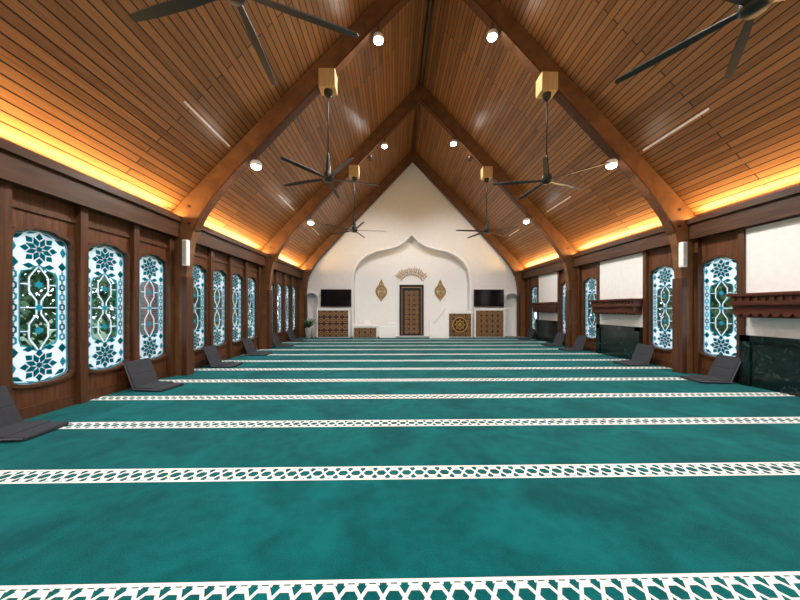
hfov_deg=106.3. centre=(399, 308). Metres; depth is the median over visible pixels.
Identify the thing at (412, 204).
wall
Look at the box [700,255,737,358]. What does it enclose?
window
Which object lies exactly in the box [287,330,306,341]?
chair
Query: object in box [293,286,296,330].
window
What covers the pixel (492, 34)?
spotlight
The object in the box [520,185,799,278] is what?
cornice
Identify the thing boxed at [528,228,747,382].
trim
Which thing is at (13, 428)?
chair
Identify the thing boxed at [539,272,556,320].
plaster panel
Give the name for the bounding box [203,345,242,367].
chair
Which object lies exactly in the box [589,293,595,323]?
tree
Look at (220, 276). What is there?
window
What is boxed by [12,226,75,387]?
window
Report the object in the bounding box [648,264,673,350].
window
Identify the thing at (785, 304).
mantel shelf
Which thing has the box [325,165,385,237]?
ceiling fan
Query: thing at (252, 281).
window
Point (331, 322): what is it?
cabinet
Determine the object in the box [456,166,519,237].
ceiling fan
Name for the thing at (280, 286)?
window
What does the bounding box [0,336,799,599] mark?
floor
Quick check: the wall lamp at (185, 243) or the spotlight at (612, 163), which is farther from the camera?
the spotlight at (612, 163)
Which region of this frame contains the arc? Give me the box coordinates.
[395,267,426,280]
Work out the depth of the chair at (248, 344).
10.07 m
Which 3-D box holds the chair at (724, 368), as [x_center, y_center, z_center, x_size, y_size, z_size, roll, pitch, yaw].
[6.678,1.274,6.462,0.808,0.547,0.548,0,0,7]
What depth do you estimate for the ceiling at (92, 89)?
5.73 m
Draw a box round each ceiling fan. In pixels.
[131,0,357,85]
[280,68,378,197]
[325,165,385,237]
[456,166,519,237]
[493,71,608,199]
[615,0,783,83]
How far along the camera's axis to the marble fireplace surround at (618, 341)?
9.54 m
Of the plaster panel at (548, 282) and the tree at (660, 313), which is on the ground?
the tree at (660, 313)
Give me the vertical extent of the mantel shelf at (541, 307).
0.480 m
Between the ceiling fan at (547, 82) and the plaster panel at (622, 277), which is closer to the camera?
the ceiling fan at (547, 82)
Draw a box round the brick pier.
[141,280,156,336]
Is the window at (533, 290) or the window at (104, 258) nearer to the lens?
the window at (104, 258)
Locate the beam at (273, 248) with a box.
[260,84,577,348]
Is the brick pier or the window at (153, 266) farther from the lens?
the brick pier
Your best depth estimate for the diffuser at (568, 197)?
10.66 m
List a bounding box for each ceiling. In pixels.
[0,0,428,267]
[414,0,799,267]
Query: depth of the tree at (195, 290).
20.69 m
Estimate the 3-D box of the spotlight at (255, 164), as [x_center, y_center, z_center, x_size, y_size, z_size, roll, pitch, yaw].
[-3.392,-3.519,7.074,0.260,0.450,0.260,0,0,-1]
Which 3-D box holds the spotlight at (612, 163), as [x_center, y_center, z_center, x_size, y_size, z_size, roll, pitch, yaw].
[5.106,-3.624,7.244,0.260,0.450,0.260,0,0,-1]
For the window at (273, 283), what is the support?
in the wall at (22, 397)
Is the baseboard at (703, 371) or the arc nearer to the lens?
the baseboard at (703, 371)
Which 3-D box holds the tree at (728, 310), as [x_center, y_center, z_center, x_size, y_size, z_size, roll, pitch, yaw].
[11.712,-0.769,10.514,4.002,5.238,4.030,0,0,-1]
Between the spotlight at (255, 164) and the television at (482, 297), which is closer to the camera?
the spotlight at (255, 164)
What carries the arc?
attached to the wall at (412, 204)
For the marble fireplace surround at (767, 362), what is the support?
on the floor
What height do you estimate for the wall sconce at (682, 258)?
0.600 m
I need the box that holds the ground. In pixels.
[20,318,720,345]
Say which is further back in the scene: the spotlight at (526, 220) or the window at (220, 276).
the spotlight at (526, 220)
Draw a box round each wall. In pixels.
[0,137,296,408]
[307,162,516,336]
[525,183,799,373]
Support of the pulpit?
on the floor
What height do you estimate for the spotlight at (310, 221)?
0.450 m
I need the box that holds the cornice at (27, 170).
[0,138,303,278]
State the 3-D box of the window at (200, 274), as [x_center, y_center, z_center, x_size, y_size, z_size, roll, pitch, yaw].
[-5.420,-0.040,7.923,0.200,2.330,0.850,0,0,-1]
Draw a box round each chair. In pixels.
[0,386,68,441]
[123,358,183,391]
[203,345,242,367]
[242,338,271,355]
[272,333,293,346]
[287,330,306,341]
[516,328,534,339]
[541,332,564,345]
[558,335,586,350]
[613,344,654,365]
[680,354,740,383]
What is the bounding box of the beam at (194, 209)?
[172,0,695,375]
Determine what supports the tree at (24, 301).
on the ground
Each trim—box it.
[0,180,298,403]
[307,234,516,336]
[412,0,431,150]
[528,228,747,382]
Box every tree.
[20,267,40,332]
[20,268,55,349]
[92,275,115,337]
[194,286,236,330]
[198,292,250,326]
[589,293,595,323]
[658,282,732,335]
[658,289,671,330]
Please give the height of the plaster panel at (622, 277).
2.200 m
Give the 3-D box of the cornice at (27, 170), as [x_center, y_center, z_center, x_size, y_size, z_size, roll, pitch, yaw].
[-5.193,-1.910,6.097,0.260,0.480,21.400,0,0,-1]
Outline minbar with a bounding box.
[429,308,505,337]
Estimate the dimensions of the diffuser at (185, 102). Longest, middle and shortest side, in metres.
1.450 x 0.040 x 0.036 m
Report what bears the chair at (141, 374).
on the floor
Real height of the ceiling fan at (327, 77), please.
2.558 m
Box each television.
[321,289,350,306]
[474,289,503,306]
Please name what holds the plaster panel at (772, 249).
attached to the wall at (726, 243)
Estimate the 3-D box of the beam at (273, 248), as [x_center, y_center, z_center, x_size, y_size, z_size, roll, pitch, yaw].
[0.813,-3.665,11.869,12.500,10.430,0.250,0,0,-1]
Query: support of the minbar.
on the floor
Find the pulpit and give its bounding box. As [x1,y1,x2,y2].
[351,320,395,337]
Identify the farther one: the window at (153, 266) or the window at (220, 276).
the window at (220, 276)
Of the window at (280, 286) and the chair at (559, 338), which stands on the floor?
the chair at (559, 338)
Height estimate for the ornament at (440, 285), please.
1.278 m
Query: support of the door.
in the wall at (412, 204)
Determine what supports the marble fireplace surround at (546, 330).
on the floor
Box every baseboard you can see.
[18,334,299,419]
[524,334,737,381]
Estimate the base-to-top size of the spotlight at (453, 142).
0.450 m
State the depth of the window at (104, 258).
5.56 m
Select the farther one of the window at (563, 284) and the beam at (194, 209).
the window at (563, 284)
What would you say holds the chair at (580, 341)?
on the floor
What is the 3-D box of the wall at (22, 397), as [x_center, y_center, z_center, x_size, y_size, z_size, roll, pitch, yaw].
[-5.423,-0.412,6.093,0.200,3.925,21.400,0,0,-1]
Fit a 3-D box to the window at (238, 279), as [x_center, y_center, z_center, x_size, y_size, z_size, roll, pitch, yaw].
[-5.460,-0.040,9.923,0.200,2.330,0.850,0,0,-1]
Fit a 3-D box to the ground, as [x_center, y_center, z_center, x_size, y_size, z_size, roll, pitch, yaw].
[-0.200,1.950,9.998,120.000,0.200,100.000,0,0,-1]
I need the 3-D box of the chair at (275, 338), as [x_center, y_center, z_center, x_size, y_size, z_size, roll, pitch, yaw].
[-4.854,1.274,12.416,0.808,0.547,0.548,0,0,-4]
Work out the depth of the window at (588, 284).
11.40 m
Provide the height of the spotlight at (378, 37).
0.450 m
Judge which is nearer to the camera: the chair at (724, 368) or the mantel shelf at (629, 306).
the chair at (724, 368)
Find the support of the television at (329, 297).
attached to the wall at (412, 204)
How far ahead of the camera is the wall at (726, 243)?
7.98 m
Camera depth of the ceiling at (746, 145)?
6.79 m
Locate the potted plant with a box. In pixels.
[301,319,317,338]
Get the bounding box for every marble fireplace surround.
[536,320,557,342]
[596,324,642,359]
[739,335,799,396]
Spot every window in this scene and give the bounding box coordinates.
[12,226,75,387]
[88,241,130,372]
[140,252,166,361]
[192,263,208,351]
[214,268,227,346]
[233,272,243,342]
[248,276,257,339]
[271,281,274,333]
[278,282,282,333]
[286,284,290,331]
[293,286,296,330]
[530,286,536,330]
[560,281,565,332]
[582,276,595,339]
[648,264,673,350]
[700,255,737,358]
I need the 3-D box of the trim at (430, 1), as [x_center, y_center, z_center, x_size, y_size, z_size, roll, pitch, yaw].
[0.926,-8.815,6.220,0.080,0.110,21.400,0,0,-1]
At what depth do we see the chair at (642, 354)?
8.36 m
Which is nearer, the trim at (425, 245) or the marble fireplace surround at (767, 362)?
the marble fireplace surround at (767, 362)
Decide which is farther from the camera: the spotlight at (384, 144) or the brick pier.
the spotlight at (384, 144)
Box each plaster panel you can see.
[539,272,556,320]
[600,252,642,326]
[746,217,799,338]
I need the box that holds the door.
[399,285,423,335]
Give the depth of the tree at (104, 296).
13.67 m
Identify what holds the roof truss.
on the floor
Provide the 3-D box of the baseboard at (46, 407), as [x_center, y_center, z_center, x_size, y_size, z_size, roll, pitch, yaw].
[-5.308,1.470,6.095,0.030,0.160,21.400,0,0,-1]
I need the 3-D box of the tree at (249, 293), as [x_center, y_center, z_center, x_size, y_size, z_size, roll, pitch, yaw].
[-16.582,-1.789,28.700,6.487,7.278,6.577,0,0,-1]
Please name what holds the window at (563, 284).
in the wall at (726, 243)
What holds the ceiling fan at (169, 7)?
attached to the roof truss
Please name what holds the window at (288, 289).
in the wall at (22, 397)
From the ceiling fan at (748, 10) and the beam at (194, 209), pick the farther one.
the beam at (194, 209)
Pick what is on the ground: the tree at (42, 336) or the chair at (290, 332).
the tree at (42, 336)
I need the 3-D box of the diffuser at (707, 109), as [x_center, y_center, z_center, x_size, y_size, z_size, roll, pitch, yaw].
[5.753,-3.738,6.341,0.040,0.036,1.450,-43,1,-1]
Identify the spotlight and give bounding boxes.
[250,152,261,169]
[307,215,313,224]
[373,25,383,44]
[381,137,387,148]
[450,135,456,145]
[486,22,497,41]
[523,213,529,223]
[605,151,617,168]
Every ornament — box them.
[376,280,386,300]
[434,280,445,300]
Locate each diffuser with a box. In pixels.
[184,101,229,146]
[547,197,569,211]
[643,108,708,150]
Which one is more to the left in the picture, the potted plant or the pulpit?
the potted plant
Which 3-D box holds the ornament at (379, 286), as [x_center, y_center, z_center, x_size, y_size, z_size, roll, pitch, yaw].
[-1.082,-1.081,17.342,0.668,1.278,0.068,0,0,-1]
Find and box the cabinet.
[315,308,351,337]
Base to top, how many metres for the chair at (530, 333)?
0.547 m
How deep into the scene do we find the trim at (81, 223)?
4.98 m
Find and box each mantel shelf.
[531,302,557,312]
[589,298,642,314]
[726,291,799,318]

